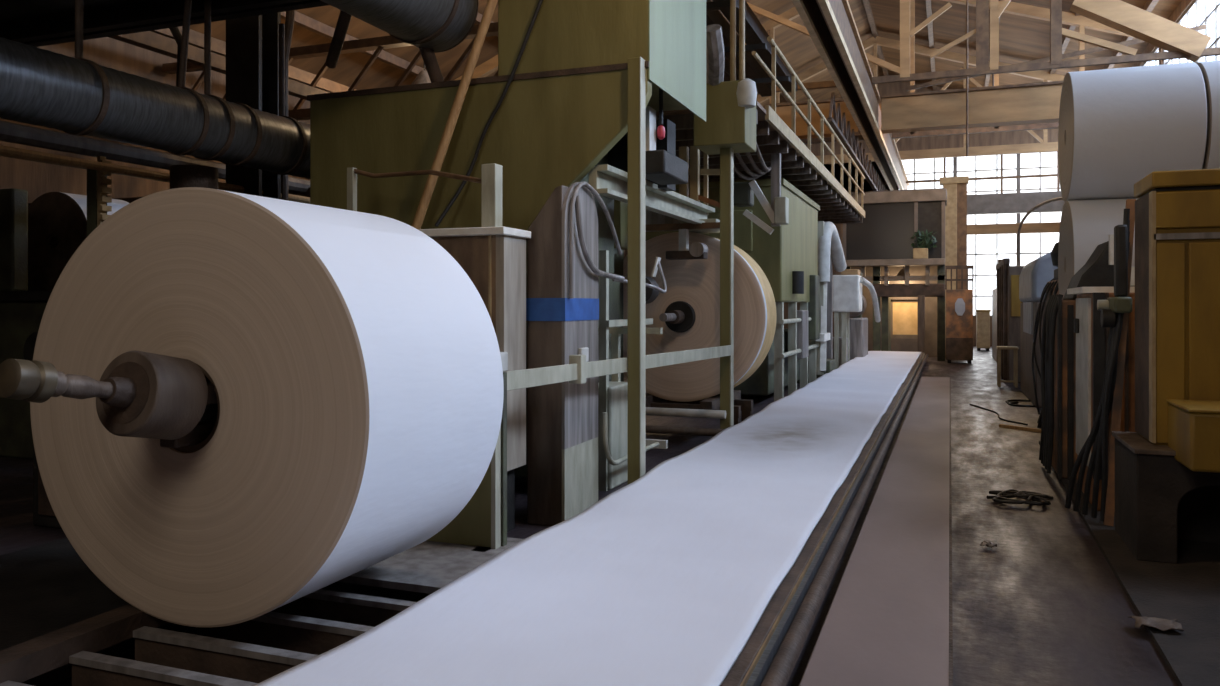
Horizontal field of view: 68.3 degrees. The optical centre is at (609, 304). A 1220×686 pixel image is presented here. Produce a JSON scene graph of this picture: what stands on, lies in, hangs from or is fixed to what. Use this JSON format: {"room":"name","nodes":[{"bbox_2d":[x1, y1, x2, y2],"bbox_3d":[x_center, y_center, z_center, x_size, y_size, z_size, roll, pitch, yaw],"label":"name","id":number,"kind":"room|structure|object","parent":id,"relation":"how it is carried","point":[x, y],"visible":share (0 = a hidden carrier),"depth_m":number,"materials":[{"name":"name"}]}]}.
{"room":"paper mill","nodes":[
{"label":"paper mill","id":0,"kind":"room"},
{"bbox_2d":[0,37,627,257],"bbox_3d":[-7.559,-1.600,19.959,0.250,6.600,48.000,0,0,21],"label":"wall","id":1,"kind":"structure","parent":0,"point":[37,178],"depth_m":16.00,"materials":[{"name":"wood"}]},
{"bbox_2d":[0,346,1177,685],"bbox_3d":[1.538,1.850,16.523,19.800,0.300,48.600,0,0,21],"label":"floor","id":2,"kind":"structure","parent":0,"point":[1043,606],"depth_m":6.13,"materials":[{"name":"concrete"}]},
{"bbox_2d":[0,188,51,458],"bbox_3d":[-6.203,0.200,11.029,3.600,3.000,2.750,0,0,21],"label":"machinery","id":3,"kind":"object","parent":2,"relation":"on","point":[22,310],"visible":0.22,"depth_m":10.00,"materials":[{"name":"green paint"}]},
{"bbox_2d":[28,192,128,290],"bbox_3d":[-6.679,-0.770,11.448,1.240,1.240,0.902,0,0,21],"label":"paper roll","id":4,"kind":"object","parent":3,"relation":"on","point":[57,221],"visible":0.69,"depth_m":11.04,"materials":[{"name":"paper"}]},
{"bbox_2d":[169,27,184,155],"bbox_3d":[-5.330,-1.897,10.993,0.363,3.495,0.098,0,0,21],"label":"pipe","id":5,"kind":"object","parent":3,"relation":"on","point":[175,31],"visible":0.19,"depth_m":10.92,"materials":[{"name":"black metal"}]},
{"bbox_2d":[33,443,61,528],"bbox_3d":[-3.335,1.075,7.230,1.850,1.250,1.430,0,0,21],"label":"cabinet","id":6,"kind":"object","parent":2,"relation":"on","point":[43,513],"visible":0.13,"depth_m":6.85,"materials":[{"name":"black metal"}]},
{"bbox_2d":[0,538,188,685],"bbox_3d":[-3.323,1.615,4.248,1.780,0.130,3.600,0,0,21],"label":"floor plate","id":7,"kind":"object","parent":2,"relation":"on","point":[46,588],"visible":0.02,"depth_m":4.75,"materials":[{"name":"black metal"}]},
{"bbox_2d":[87,156,111,236],"bbox_3d":[-4.869,0.150,8.574,0.330,3.100,0.200,0,0,21],"label":"upright","id":8,"kind":"object","parent":2,"relation":"on","point":[97,181],"visible":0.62,"depth_m":8.51,"materials":[{"name":"paint"}]},
{"bbox_2d":[0,0,328,46],"bbox_3d":[-7.881,-0.775,5.682,9.040,4.950,9.060,0,0,21],"label":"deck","id":9,"kind":"object","parent":2,"relation":"on","point":[37,23],"visible":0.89,"depth_m":8.98,"materials":[{"name":"black metal"}]},
{"bbox_2d":[0,155,224,190],"bbox_3d":[-6.595,-1.650,9.707,0.079,0.079,10.500,0,0,21],"label":"pipe","id":10,"kind":"object","parent":9,"relation":"attached to","point":[0,155],"visible":0.02,"depth_m":10.48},
{"bbox_2d":[0,0,309,178],"bbox_3d":[-4.154,-2.139,7.395,0.610,1.568,5.700,0,0,21],"label":"spiral duct","id":11,"kind":"object","parent":9,"relation":"hanging from","point":[79,96],"visible":0.94,"depth_m":7.57,"materials":[{"name":"metal"}]},
{"bbox_2d":[27,187,309,290],"bbox_3d":[-4.814,0.025,15.555,7.200,3.350,6.300,0,0,21],"label":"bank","id":12,"kind":"object","parent":2,"relation":"on","point":[31,287],"visible":0.02,"depth_m":12.98,"materials":[{"name":"black metal"}]},
{"bbox_2d":[0,120,309,192],"bbox_3d":[-5.098,-1.570,9.142,0.178,0.178,10.500,0,0,21],"label":"pipe","id":13,"kind":"object","parent":12,"relation":"attached to","point":[10,132],"visible":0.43,"depth_m":8.99,"materials":[{"name":"metal"}]},
{"bbox_2d":[170,165,217,188],"bbox_3d":[-4.119,0.170,8.932,0.455,3.063,0.435,0,0,21],"label":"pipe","id":14,"kind":"object","parent":2,"relation":"on","point":[181,176],"visible":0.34,"depth_m":8.75,"materials":[{"name":"metal"}]},
{"bbox_2d":[226,12,280,198],"bbox_3d":[-4.047,-2.100,10.214,0.667,7.600,0.550,0,0,21],"label":"column","id":15,"kind":"structure","parent":2,"relation":"on","point":[252,42],"depth_m":10.09,"materials":[{"name":"metal"}]},
{"bbox_2d":[0,145,309,203],"bbox_3d":[-4.961,-1.290,7.807,0.079,0.079,8.100,0,0,21],"label":"pipe","id":16,"kind":"object","parent":15,"relation":"attached to","point":[4,150],"visible":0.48,"depth_m":8.35,"materials":[{"name":"metal"}]},
{"bbox_2d":[0,537,523,685],"bbox_3d":[-1.956,1.564,4.160,1.800,0.272,4.000,0,0,21],"label":"cradle","id":17,"kind":"object","parent":2,"relation":"on","point":[251,652],"visible":0.44,"depth_m":4.13,"materials":[{"name":"metal"}]},
{"bbox_2d":[30,187,503,626],"bbox_3d":[-1.726,0.464,4.670,2.000,2.000,1.232,0,0,21],"label":"paper roll","id":18,"kind":"object","parent":17,"relation":"on","point":[353,364],"visible":0.88,"depth_m":4.08,"materials":[{"name":"paper"}]},
{"bbox_2d":[0,350,217,447],"bbox_3d":[-1.876,0.415,4.173,0.392,0.447,1.923,0,0,21],"label":"shaft","id":19,"kind":"object","parent":18,"relation":"attached to","point":[140,394],"visible":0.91,"depth_m":3.73,"materials":[{"name":"brown metal"}]},
{"bbox_2d":[281,10,294,199],"bbox_3d":[-3.803,-1.067,10.630,0.216,5.534,0.099,0,0,21],"label":"pipe","id":20,"kind":"object","parent":2,"relation":"on","point":[290,15],"visible":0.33,"depth_m":10.61,"materials":[{"name":"metal"}]},
{"bbox_2d":[347,167,480,210],"bbox_3d":[-1.550,0.257,7.417,1.624,2.886,0.255,0,0,35],"label":"frame","id":21,"kind":"object","parent":2,"relation":"on","point":[352,172],"visible":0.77,"depth_m":7.69,"materials":[{"name":"green paint"}]},
{"bbox_2d":[412,0,497,228],"bbox_3d":[-1.763,-0.610,8.053,1.684,4.647,0.083,0,0,6],"label":"wooden pole","id":22,"kind":"object","parent":2,"relation":"on","point":[474,54],"visible":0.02,"depth_m":7.98,"materials":[{"name":"wood"}]},
{"bbox_2d":[426,426,500,551],"bbox_3d":[-1.469,1.125,5.889,1.690,1.150,0.300,0,0,21],"label":"stand","id":23,"kind":"object","parent":2,"relation":"on","point":[478,523],"visible":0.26,"depth_m":5.58,"materials":[{"name":"paint"}]},
{"bbox_2d":[418,163,530,531],"bbox_3d":[-1.246,0.320,6.831,1.160,2.760,0.580,0,0,21],"label":"post","id":24,"kind":"object","parent":2,"relation":"on","point":[492,254],"visible":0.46,"depth_m":6.66,"materials":[{"name":"white paint"}]},
{"bbox_2d":[307,0,755,545],"bbox_3d":[-0.907,-1.500,8.999,3.703,6.400,6.205,0,0,21],"label":"machine","id":25,"kind":"object","parent":2,"relation":"on","point":[591,79],"visible":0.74,"depth_m":8.13,"materials":[{"name":"green paint"}]},
{"bbox_2d":[320,0,478,82],"bbox_3d":[-2.384,-2.577,6.843,1.377,1.127,3.518,0,0,21],"label":"spiral duct","id":26,"kind":"object","parent":25,"relation":"on","point":[432,26],"visible":0.99,"depth_m":7.75,"materials":[{"name":"metal"}]},
{"bbox_2d":[435,0,542,226],"bbox_3d":[-1.046,-1.725,7.987,1.004,2.072,0.181,0,0,5],"label":"cable","id":27,"kind":"object","parent":25,"relation":"attached to","point":[539,4],"visible":0.98,"depth_m":7.98,"materials":[{"name":"black rubber"}]},
{"bbox_2d":[657,125,664,139],"bbox_3d":[0.481,-1.627,8.489,0.083,0.130,0.083,0,0,21],"label":"lamp","id":28,"kind":"object","parent":25,"relation":"attached to","point":[660,129],"depth_m":8.46,"materials":[{"name":"red plastic"}]},
{"bbox_2d":[614,199,719,259],"bbox_3d":[0.694,-1.029,10.983,1.335,0.942,0.440,0,0,21],"label":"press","id":29,"kind":"object","parent":25,"relation":"attached to","point":[655,221],"visible":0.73,"depth_m":10.97,"materials":[{"name":"brown paint"}]},
{"bbox_2d":[679,146,719,232],"bbox_3d":[1.151,-1.466,11.377,0.586,1.067,0.700,0,0,21],"label":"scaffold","id":30,"kind":"object","parent":25,"relation":"attached to","point":[694,171],"visible":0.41,"depth_m":11.32,"materials":[{"name":"beige paint"}]},
{"bbox_2d":[679,219,719,232],"bbox_3d":[1.173,-0.993,11.369,0.518,0.120,0.700,0,0,21],"label":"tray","id":31,"kind":"object","parent":30,"relation":"on","point":[706,220],"depth_m":11.12,"materials":[{"name":"green paint"}]},
{"bbox_2d":[706,24,724,85],"bbox_3d":[1.171,-2.778,10.068,0.224,0.566,0.821,0,0,9],"label":"hose sleeve","id":32,"kind":"object","parent":25,"relation":"attached to","point":[715,57],"visible":0.91,"depth_m":9.87,"materials":[{"name":"metal"}]},
{"bbox_2d":[736,78,756,108],"bbox_3d":[1.557,-2.409,10.262,0.240,0.330,0.240,0,0,21],"label":"housing","id":33,"kind":"object","parent":25,"relation":"attached to","point":[746,93],"visible":0.99,"depth_m":10.17,"materials":[{"name":"grey paint"}]},
{"bbox_2d":[706,0,797,96],"bbox_3d":[1.156,-3.985,13.246,2.200,0.530,8.400,0,0,21],"label":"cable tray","id":34,"kind":"object","parent":25,"relation":"attached to","point":[756,36],"visible":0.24,"depth_m":13.77,"materials":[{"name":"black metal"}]},
{"bbox_2d":[526,181,658,525],"bbox_3d":[-0.086,0.358,7.881,0.419,2.684,2.116,0,0,21],"label":"steel column","id":35,"kind":"structure","parent":2,"relation":"on","point":[562,301],"depth_m":6.95,"materials":[{"name":"grey paint"}]},
{"bbox_2d":[598,250,667,490],"bbox_3d":[0.194,0.598,9.019,0.778,2.204,1.718,0,0,9],"label":"rack","id":36,"kind":"object","parent":2,"relation":"on","point":[613,394],"visible":0.67,"depth_m":8.32,"materials":[{"name":"green paint"}]},
{"bbox_2d":[614,249,752,435],"bbox_3d":[0.792,0.450,11.647,1.850,2.500,2.050,0,0,21],"label":"stand","id":37,"kind":"object","parent":2,"relation":"on","point":[655,406],"visible":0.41,"depth_m":11.13,"materials":[{"name":"metal"}]},
{"bbox_2d":[623,232,776,401],"bbox_3d":[1.041,0.150,11.867,2.172,2.172,0.782,0,0,21],"label":"paper roll","id":38,"kind":"object","parent":37,"relation":"on","point":[696,282],"visible":0.67,"depth_m":11.43,"materials":[{"name":"paper"}]},
{"bbox_2d":[659,301,695,332],"bbox_3d":[0.877,0.150,11.433,0.400,0.400,1.350,0,0,21],"label":"spindle","id":39,"kind":"object","parent":38,"relation":"in","point":[679,316],"visible":0.98,"depth_m":11.38,"materials":[{"name":"black metal"}]},
{"bbox_2d":[646,178,819,401],"bbox_3d":[2.505,-0.200,17.429,2.768,3.800,4.500,0,0,21],"label":"machine","id":40,"kind":"object","parent":2,"relation":"on","point":[788,257],"visible":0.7,"depth_m":15.71,"materials":[{"name":"green paint"}]},
{"bbox_2d":[656,0,864,223],"bbox_3d":[3.228,-1.250,18.121,2.432,5.900,15.055,0,0,21],"label":"walkway","id":41,"kind":"object","parent":2,"relation":"on","point":[800,167],"visible":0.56,"depth_m":14.35,"materials":[{"name":"brown paint"}]},
{"bbox_2d":[734,142,771,179],"bbox_3d":[2.044,-2.002,12.429,0.415,0.550,3.316,0,0,21],"label":"cable loop","id":42,"kind":"object","parent":41,"relation":"hanging from","point":[759,173],"visible":0.56,"depth_m":12.01,"materials":[{"name":"rubber"}]},
{"bbox_2d":[734,154,788,234],"bbox_3d":[2.294,-1.670,13.651,0.886,1.220,0.378,0,0,30],"label":"bracket","id":43,"kind":"object","parent":41,"relation":"hanging from","point":[777,212],"visible":0.94,"depth_m":13.49,"materials":[{"name":"white paint"}]},
{"bbox_2d":[797,221,846,382],"bbox_3d":[4.527,-0.065,19.977,1.150,3.530,2.776,0,0,21],"label":"duct","id":44,"kind":"object","parent":2,"relation":"on","point":[830,250],"visible":0.73,"depth_m":19.33,"materials":[{"name":"white paint"}]},
{"bbox_2d":[816,333,829,340],"bbox_3d":[4.508,0.675,19.035,0.180,0.150,1.000,0,0,21],"label":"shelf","id":45,"kind":"object","parent":44,"relation":"attached to","point":[823,336],"depth_m":18.70,"materials":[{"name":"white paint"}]},
{"bbox_2d":[721,352,927,685],"bbox_3d":[3.799,1.555,14.172,1.690,0.290,28.000,0,0,21],"label":"conveyor","id":46,"kind":"object","parent":2,"relation":"on","point":[770,655],"visible":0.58,"depth_m":4.82,"materials":[{"name":"metal"}]},
{"bbox_2d":[254,351,921,685],"bbox_3d":[3.651,1.394,14.121,1.571,0.054,27.601,0,0,21],"label":"paper web","id":47,"kind":"object","parent":46,"relation":"on","point":[665,579],"visible":1,"depth_m":4.61},
{"bbox_2d":[833,269,880,368],"bbox_3d":[6.104,0.417,22.603,1.018,2.566,2.126,0,0,37],"label":"hood","id":48,"kind":"object","parent":2,"relation":"on","point":[847,286],"visible":0.8,"depth_m":21.77,"materials":[{"name":"paint"}]},
{"bbox_2d":[849,273,867,359],"bbox_3d":[6.619,0.400,24.652,0.760,2.600,1.600,0,0,21],"label":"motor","id":49,"kind":"object","parent":2,"relation":"on","point":[858,325],"visible":0.3,"depth_m":23.88,"materials":[{"name":"metal"}]},
{"bbox_2d":[799,377,952,685],"bbox_3d":[3.529,1.639,10.159,0.602,0.123,20.500,0,0,21],"label":"strip","id":50,"kind":"object","parent":2,"relation":"on","point":[888,621],"visible":1,"depth_m":5.20,"materials":[{"name":"metal"}]},
{"bbox_2d":[843,188,946,360],"bbox_3d":[9.070,-0.925,28.664,3.110,5.250,2.560,0,0,21],"label":"booth","id":51,"kind":"object","parent":2,"relation":"on","point":[879,247],"visible":0.62,"depth_m":27.80,"materials":[{"name":"brown paint"}]},
{"bbox_2d":[891,300,917,337],"bbox_3d":[9.772,0.760,29.800,0.940,1.880,0.140,0,0,21],"label":"window","id":52,"kind":"structure","parent":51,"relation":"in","point":[904,313],"depth_m":29.78,"materials":[{"name":"yellow glass"}]},
{"bbox_2d":[911,230,935,258],"bbox_3d":[9.499,-1.856,27.246,0.809,0.912,0.337,0,0,21],"label":"potted plant","id":53,"kind":"object","parent":51,"relation":"on","point":[920,252],"visible":1,"depth_m":27.23,"materials":[{"name":"green plant"}]},
{"bbox_2d":[940,176,968,358],"bbox_3d":[10.963,-1.175,28.676,0.859,5.750,0.500,0,0,21],"label":"pillar","id":54,"kind":"structure","parent":2,"relation":"on","point":[956,208],"depth_m":28.49,"materials":[{"name":"beige paint"}]},
{"bbox_2d":[945,265,973,363],"bbox_3d":[10.267,0.275,26.454,0.770,2.850,0.850,0,0,21],"label":"tall cabinet","id":55,"kind":"object","parent":2,"relation":"on","point":[959,303],"visible":1,"depth_m":26.10,"materials":[{"name":"wood"}]},
{"bbox_2d":[975,310,990,350],"bbox_3d":[13.982,0.940,33.736,0.504,1.520,1.060,0,0,21],"label":"container","id":56,"kind":"object","parent":2,"relation":"on","point":[982,316],"visible":1,"depth_m":33.28,"materials":[{"name":"beige paint"}]},
{"bbox_2d":[992,259,1001,361],"bbox_3d":[12.357,0.150,26.386,1.930,3.100,4.900,0,0,21],"label":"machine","id":57,"kind":"object","parent":2,"relation":"on","point":[994,291],"visible":0.12,"depth_m":27.46,"materials":[{"name":"metal"}]},
{"bbox_2d":[969,404,1027,424],"bbox_3d":[5.970,1.688,14.015,0.187,0.024,2.600,0,0,7],"label":"cable","id":58,"kind":"object","parent":2,"relation":"on","point":[999,417],"visible":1,"depth_m":13.53,"materials":[{"name":"black rubber"}]},
{"bbox_2d":[996,346,1018,387],"bbox_3d":[8.310,1.285,18.828,0.400,0.830,0.520,0,0,21],"label":"metal stool","id":59,"kind":"object","parent":2,"relation":"on","point":[1015,348],"visible":1,"depth_m":18.65,"materials":[{"name":"beige paint"}]},
{"bbox_2d":[996,258,1023,382],"bbox_3d":[10.145,0.340,21.053,1.900,2.720,3.840,0,0,21],"label":"machine","id":60,"kind":"object","parent":2,"relation":"on","point":[1008,301],"visible":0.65,"depth_m":19.61,"materials":[{"name":"metal"}]},
{"bbox_2d":[967,191,1064,214],"bbox_3d":[15.076,-1.200,33.002,5.480,5.800,0.400,0,0,21],"label":"cross beam","id":61,"kind":"object","parent":2,"relation":"on","point":[1001,203],"visible":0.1,"depth_m":32.92,"materials":[{"name":"grey paint"}]},
{"bbox_2d":[987,489,1052,504],"bbox_3d":[3.569,1.669,7.830,0.549,0.061,0.613,0,0,21],"label":"cable","id":62,"kind":"object","parent":2,"relation":"on","point":[999,496],"visible":1,"depth_m":7.78,"materials":[{"name":"black rubber"}]},
{"bbox_2d":[999,424,1040,432],"bbox_3d":[5.606,1.680,12.247,0.050,0.040,0.681,0,0,-30],"label":"batten","id":63,"kind":"object","parent":2,"relation":"on","point":[1000,425],"visible":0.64,"depth_m":12.24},
{"bbox_2d":[1006,399,1034,406],"bbox_3d":[7.197,1.682,15.423,0.751,0.036,0.979,0,0,21],"label":"cable","id":64,"kind":"object","parent":2,"relation":"on","point":[1008,402],"visible":0.72,"depth_m":15.42,"materials":[{"name":"black rubber"}]},
{"bbox_2d":[1019,252,1057,407],"bbox_3d":[8.352,0.400,16.193,1.620,2.600,3.400,0,0,21],"label":"machine","id":65,"kind":"object","parent":2,"relation":"on","point":[1035,275],"visible":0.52,"depth_m":15.42,"materials":[{"name":"metal"}]},
{"bbox_2d":[1017,197,1065,262],"bbox_3d":[9.164,-1.503,19.077,0.202,1.320,3.939,0,0,9],"label":"pipe","id":66,"kind":"object","parent":65,"relation":"attached to","point":[1058,198],"visible":0.66,"depth_m":19.98,"materials":[{"name":"grey paint"}]},
{"bbox_2d":[1032,242,1058,427],"bbox_3d":[6.725,0.410,12.146,1.803,2.580,2.737,0,0,21],"label":"cable","id":67,"kind":"object","parent":2,"relation":"on","point":[1051,288],"visible":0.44,"depth_m":12.69,"materials":[{"name":"black metal"}]},
{"bbox_2d":[1050,242,1058,266],"bbox_3d":[6.191,-0.690,12.199,0.395,0.380,0.395,0,0,21],"label":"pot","id":68,"kind":"object","parent":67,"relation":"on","point":[1054,253],"depth_m":12.17,"materials":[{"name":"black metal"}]},
{"bbox_2d":[1039,234,1134,479],"bbox_3d":[5.223,0.504,8.761,1.820,2.322,1.084,0,0,21],"label":"machine","id":69,"kind":"object","parent":2,"relation":"on","point":[1058,362],"visible":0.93,"depth_m":8.62,"materials":[{"name":"grey metal"}]},
{"bbox_2d":[1063,241,1113,299],"bbox_3d":[4.850,-0.332,8.858,0.622,0.564,0.800,0,0,21],"label":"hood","id":70,"kind":"object","parent":69,"relation":"attached to","point":[1097,271],"depth_m":8.54,"materials":[{"name":"black metal"}]},
{"bbox_2d":[1067,286,1135,510],"bbox_3d":[4.830,0.757,7.523,1.680,1.815,1.210,0,0,21],"label":"machine","id":71,"kind":"object","parent":2,"relation":"on","point":[1091,338],"visible":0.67,"depth_m":7.33,"materials":[{"name":"orange paint"}]},
{"bbox_2d":[1067,286,1134,293],"bbox_3d":[4.344,-0.125,7.793,0.580,0.050,1.050,0,0,21],"label":"tray","id":72,"kind":"object","parent":71,"relation":"on","point":[1079,290],"depth_m":7.38,"materials":[{"name":"white paint"}]},
{"bbox_2d":[1103,199,1135,525],"bbox_3d":[3.903,0.426,6.890,0.399,2.489,0.084,0,0,-32],"label":"leaning post","id":73,"kind":"object","parent":2,"relation":"on","point":[1116,408],"visible":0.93,"depth_m":6.84,"materials":[{"name":"brown wood"}]},
{"bbox_2d":[1097,225,1131,326],"bbox_3d":[3.830,-0.215,6.843,0.190,0.770,0.390,0,0,21],"label":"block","id":74,"kind":"object","parent":73,"relation":"attached to","point":[1120,303],"visible":1,"depth_m":6.71,"materials":[{"name":"green paint"}]},
{"bbox_2d":[1065,424,1099,508],"bbox_3d":[3.832,0.620,7.107,0.091,2.051,0.484,0,0,-41],"label":"hose","id":75,"kind":"object","parent":74,"relation":"attached to","point":[1078,461],"visible":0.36,"depth_m":7.22,"materials":[{"name":"black rubber"}]},
{"bbox_2d":[1073,242,1129,511],"bbox_3d":[3.811,0.581,7.015,0.121,2.128,0.413,0,0,-42],"label":"hose","id":76,"kind":"object","parent":74,"relation":"attached to","point":[1095,426],"visible":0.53,"depth_m":7.03,"materials":[{"name":"black rubber"}]},
{"bbox_2d":[1082,231,1129,514],"bbox_3d":[3.810,0.541,6.939,0.101,2.206,0.342,0,0,-44],"label":"hose","id":77,"kind":"object","parent":74,"relation":"attached to","point":[1092,461],"visible":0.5,"depth_m":6.98,"materials":[{"name":"black rubber"}]},
{"bbox_2d":[1091,220,1129,517],"bbox_3d":[3.798,0.501,6.853,0.270,2.285,0.110,0,0,44],"label":"hose","id":78,"kind":"object","parent":74,"relation":"attached to","point":[1099,446],"visible":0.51,"depth_m":6.89,"materials":[{"name":"black rubber"}]},
{"bbox_2d":[1100,209,1129,521],"bbox_3d":[3.809,0.461,6.786,0.192,2.364,0.113,0,0,21],"label":"hose","id":79,"kind":"object","parent":74,"relation":"attached to","point":[1126,216],"visible":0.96,"depth_m":6.76,"materials":[{"name":"black rubber"}]},
{"bbox_2d":[1039,441,1219,685],"bbox_3d":[3.930,1.683,1.829,4.340,0.035,18.200,0,0,21],"label":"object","id":80,"kind":"structure","parent":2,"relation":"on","point":[1187,591],"depth_m":5.16,"materials":[{"name":"concrete"}]},
{"bbox_2d":[1128,615,1183,630],"bbox_3d":[2.813,1.639,4.640,0.224,0.039,0.178,0,0,21],"label":"paper scrap","id":81,"kind":"object","parent":80,"relation":"on","point":[1158,623],"visible":1,"depth_m":4.62,"materials":[{"name":"paper"}]},
{"bbox_2d":[1111,168,1219,563],"bbox_3d":[4.333,0.388,5.755,1.800,2.555,1.290,0,0,21],"label":"machine","id":82,"kind":"object","parent":2,"relation":"on","point":[1167,471],"visible":1,"depth_m":5.94,"materials":[{"name":"paint"}]},
{"bbox_3d":[5.733,0.980,9.999,1.222,1.440,1.440,0,0,21],"label":"paper roll","id":83,"kind":"object","parent":2,"relation":"on","visible":0},
{"bbox_2d":[1058,198,1138,299],"bbox_3d":[5.733,-0.460,9.999,1.222,1.440,1.440,0,0,21],"label":"paper roll","id":84,"kind":"object","parent":83,"relation":"on","point":[1085,225],"visible":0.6,"depth_m":9.66,"materials":[{"name":"paper"}]},
{"bbox_2d":[1058,62,1206,200],"bbox_3d":[5.733,-1.900,9.999,1.222,1.440,1.440,0,0,21],"label":"paper roll","id":85,"kind":"object","parent":84,"relation":"on","point":[1118,127],"visible":0.97,"depth_m":9.45,"materials":[{"name":"paper"}]},
{"bbox_3d":[6.909,0.980,9.576,1.222,1.440,1.440,0,0,21],"label":"paper roll","id":86,"kind":"object","parent":2,"relation":"on","visible":0},
{"bbox_3d":[6.909,-0.460,9.576,1.222,1.440,1.440,0,0,21],"label":"paper roll","id":87,"kind":"object","parent":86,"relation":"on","visible":0},
{"bbox_2d":[1196,60,1219,168],"bbox_3d":[6.909,-1.900,9.576,1.222,1.440,1.440,0,0,21],"label":"paper roll","id":88,"kind":"object","parent":87,"relation":"on","point":[1210,70],"visible":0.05,"depth_m":9.19,"materials":[{"name":"paper"}]},
{"bbox_2d":[190,0,1181,103],"bbox_3d":[1.538,-7.385,16.523,19.800,5.070,48.600,0,0,21],"label":"ceiling","id":89,"kind":"structure","parent":0,"point":[1021,38],"depth_m":27.21,"materials":[{"name":"brown paint"}]},
{"bbox_2d":[411,64,430,84],"bbox_3d":[-3.586,-5.499,17.389,0.540,2.597,0.540,0,0,21],"label":"lamp","id":90,"kind":"object","parent":89,"relation":"hanging from","point":[422,77],"visible":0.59,"depth_m":17.22,"materials":[{"name":"metal"}]},
{"bbox_2d":[455,0,1219,93],"bbox_3d":[2.947,-7.032,20.266,19.291,5.143,0.400,0,0,21],"label":"roof truss","id":91,"kind":"object","parent":89,"relation":"attached to","point":[1180,41],"visible":0.66,"depth_m":17.95,"materials":[{"name":"brown paint"}]},
{"bbox_2d":[756,36,1064,163],"bbox_3d":[7.718,-7.032,32.895,19.291,5.143,0.200,0,0,21],"label":"roof truss","id":92,"kind":"object","parent":89,"relation":"attached to","point":[1044,145],"visible":0.32,"depth_m":31.23,"materials":[{"name":"wood"}]},
{"bbox_2d":[745,0,1134,143],"bbox_3d":[5.421,-7.032,26.815,19.291,5.143,0.200,0,0,21],"label":"roof truss","id":93,"kind":"object","parent":89,"relation":"attached to","point":[1041,13],"visible":0.23,"depth_m":24.76,"materials":[{"name":"wood"}]},
{"bbox_2d":[966,0,967,156],"bbox_3d":[8.411,-6.032,21.195,0.049,5.064,0.049,0,0,21],"label":"rod","id":94,"kind":"object","parent":89,"relation":"hanging from","point":[966,0],"visible":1,"depth_m":21.18,"materials":[{"name":"brown paint"}]},
{"bbox_2d":[784,75,1057,346],"bbox_3d":[10.064,-4.050,39.091,19.200,11.500,0.250,0,0,21],"label":"wall","id":95,"kind":"structure","parent":0,"point":[1010,137],"depth_m":37.84,"materials":[{"name":"wood"}]},
{"bbox_2d":[906,157,954,188],"bbox_3d":[13.239,-2.950,37.875,2.400,6.900,0.120,0,0,21],"label":"window","id":96,"kind":"structure","parent":95,"relation":"in","point":[953,171],"depth_m":37.70,"materials":[{"name":"grey paint"}]},
{"bbox_2d":[955,154,1017,316],"bbox_3d":[15.485,-2.950,37.027,2.400,6.900,0.120,0,0,21],"label":"window","id":97,"kind":"structure","parent":95,"relation":"in","point":[1016,168],"depth_m":36.85,"materials":[{"name":"grey paint"}]},
{"bbox_2d":[1018,153,1061,265],"bbox_3d":[17.730,-2.950,36.179,2.400,6.900,0.120,0,0,21],"label":"window","id":98,"kind":"structure","parent":95,"relation":"in","point":[1039,167],"depth_m":36.32,"materials":[{"name":"grey paint"}]},
{"bbox_2d":[1132,0,1202,66],"bbox_3d":[10.636,-2.800,13.086,0.250,9.000,48.000,0,0,21],"label":"wall","id":99,"kind":"structure","parent":0,"point":[1184,5],"depth_m":22.29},
{"bbox_2d":[761,24,1205,138],"bbox_3d":[4.069,-5.187,23.212,19.206,1.815,0.595,0,0,21],"label":"tie beam","id":100,"kind":"structure","parent":99,"relation":"attached to","point":[1028,103],"depth_m":21.51,"materials":[{"name":"brown paint"}]},
{"bbox_2d":[151,26,348,92],"bbox_3d":[-3.904,-4.200,21.358,0.180,0.200,22.800,0,0,21],"label":"beam","id":101,"kind":"structure","parent":100,"relation":"attached to","point":[196,39],"depth_m":16.18,"materials":[{"name":"brown paint"}]},
{"bbox_2d":[181,26,355,89],"bbox_3d":[-4.840,-4.600,21.711,0.180,0.200,22.800,0,0,21],"label":"beam","id":102,"kind":"structure","parent":100,"relation":"attached to","point":[181,26],"depth_m":17.88,"materials":[{"name":"brown paint"}]},
{"bbox_2d":[162,22,497,120],"bbox_3d":[-4.797,-3.925,15.709,7.722,1.250,0.200,0,0,21],"label":"lattice","id":103,"kind":"object","parent":102,"relation":"attached to","point":[378,44],"visible":0.26,"depth_m":15.50,"materials":[{"name":"brown paint"}]},
{"bbox_2d":[109,31,328,99],"bbox_3d":[-2.969,-3.600,21.005,0.180,0.200,22.800,0,0,21],"label":"beam","id":104,"kind":"structure","parent":103,"relation":"attached to","point":[148,40],"depth_m":12.79,"materials":[{"name":"brown paint"}]},
{"bbox_2d":[792,0,908,190],"bbox_3d":[5.780,-4.350,20.746,0.650,1.500,36.900,0,0,21],"label":"girder","id":105,"kind":"object","parent":100,"relation":"attached to","point":[831,25],"visible":0.81,"depth_m":18.51,"materials":[{"name":"brown paint"}]},
{"bbox_2d":[885,152,1059,192],"bbox_3d":[14.869,-5.000,35.539,7.700,2.200,0.100,0,0,21],"label":"window rail","id":106,"kind":"structure","parent":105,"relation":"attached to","point":[1001,177],"depth_m":35.28,"materials":[{"name":"brown paint"}]},
{"bbox_2d":[967,222,1059,234],"bbox_3d":[15.267,-2.840,33.368,5.380,0.360,0.380,0,0,21],"label":"cross beam","id":107,"kind":"structure","parent":99,"relation":"attached to","point":[1046,227],"depth_m":33.32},
{"bbox_2d":[1163,0,1219,63],"bbox_3d":[13.608,-5.950,20.996,0.120,2.100,5.700,0,0,21],"label":"window","id":108,"kind":"structure","parent":99,"relation":"in","point":[1196,3],"depth_m":19.85,"materials":[{"name":"grey paint"}]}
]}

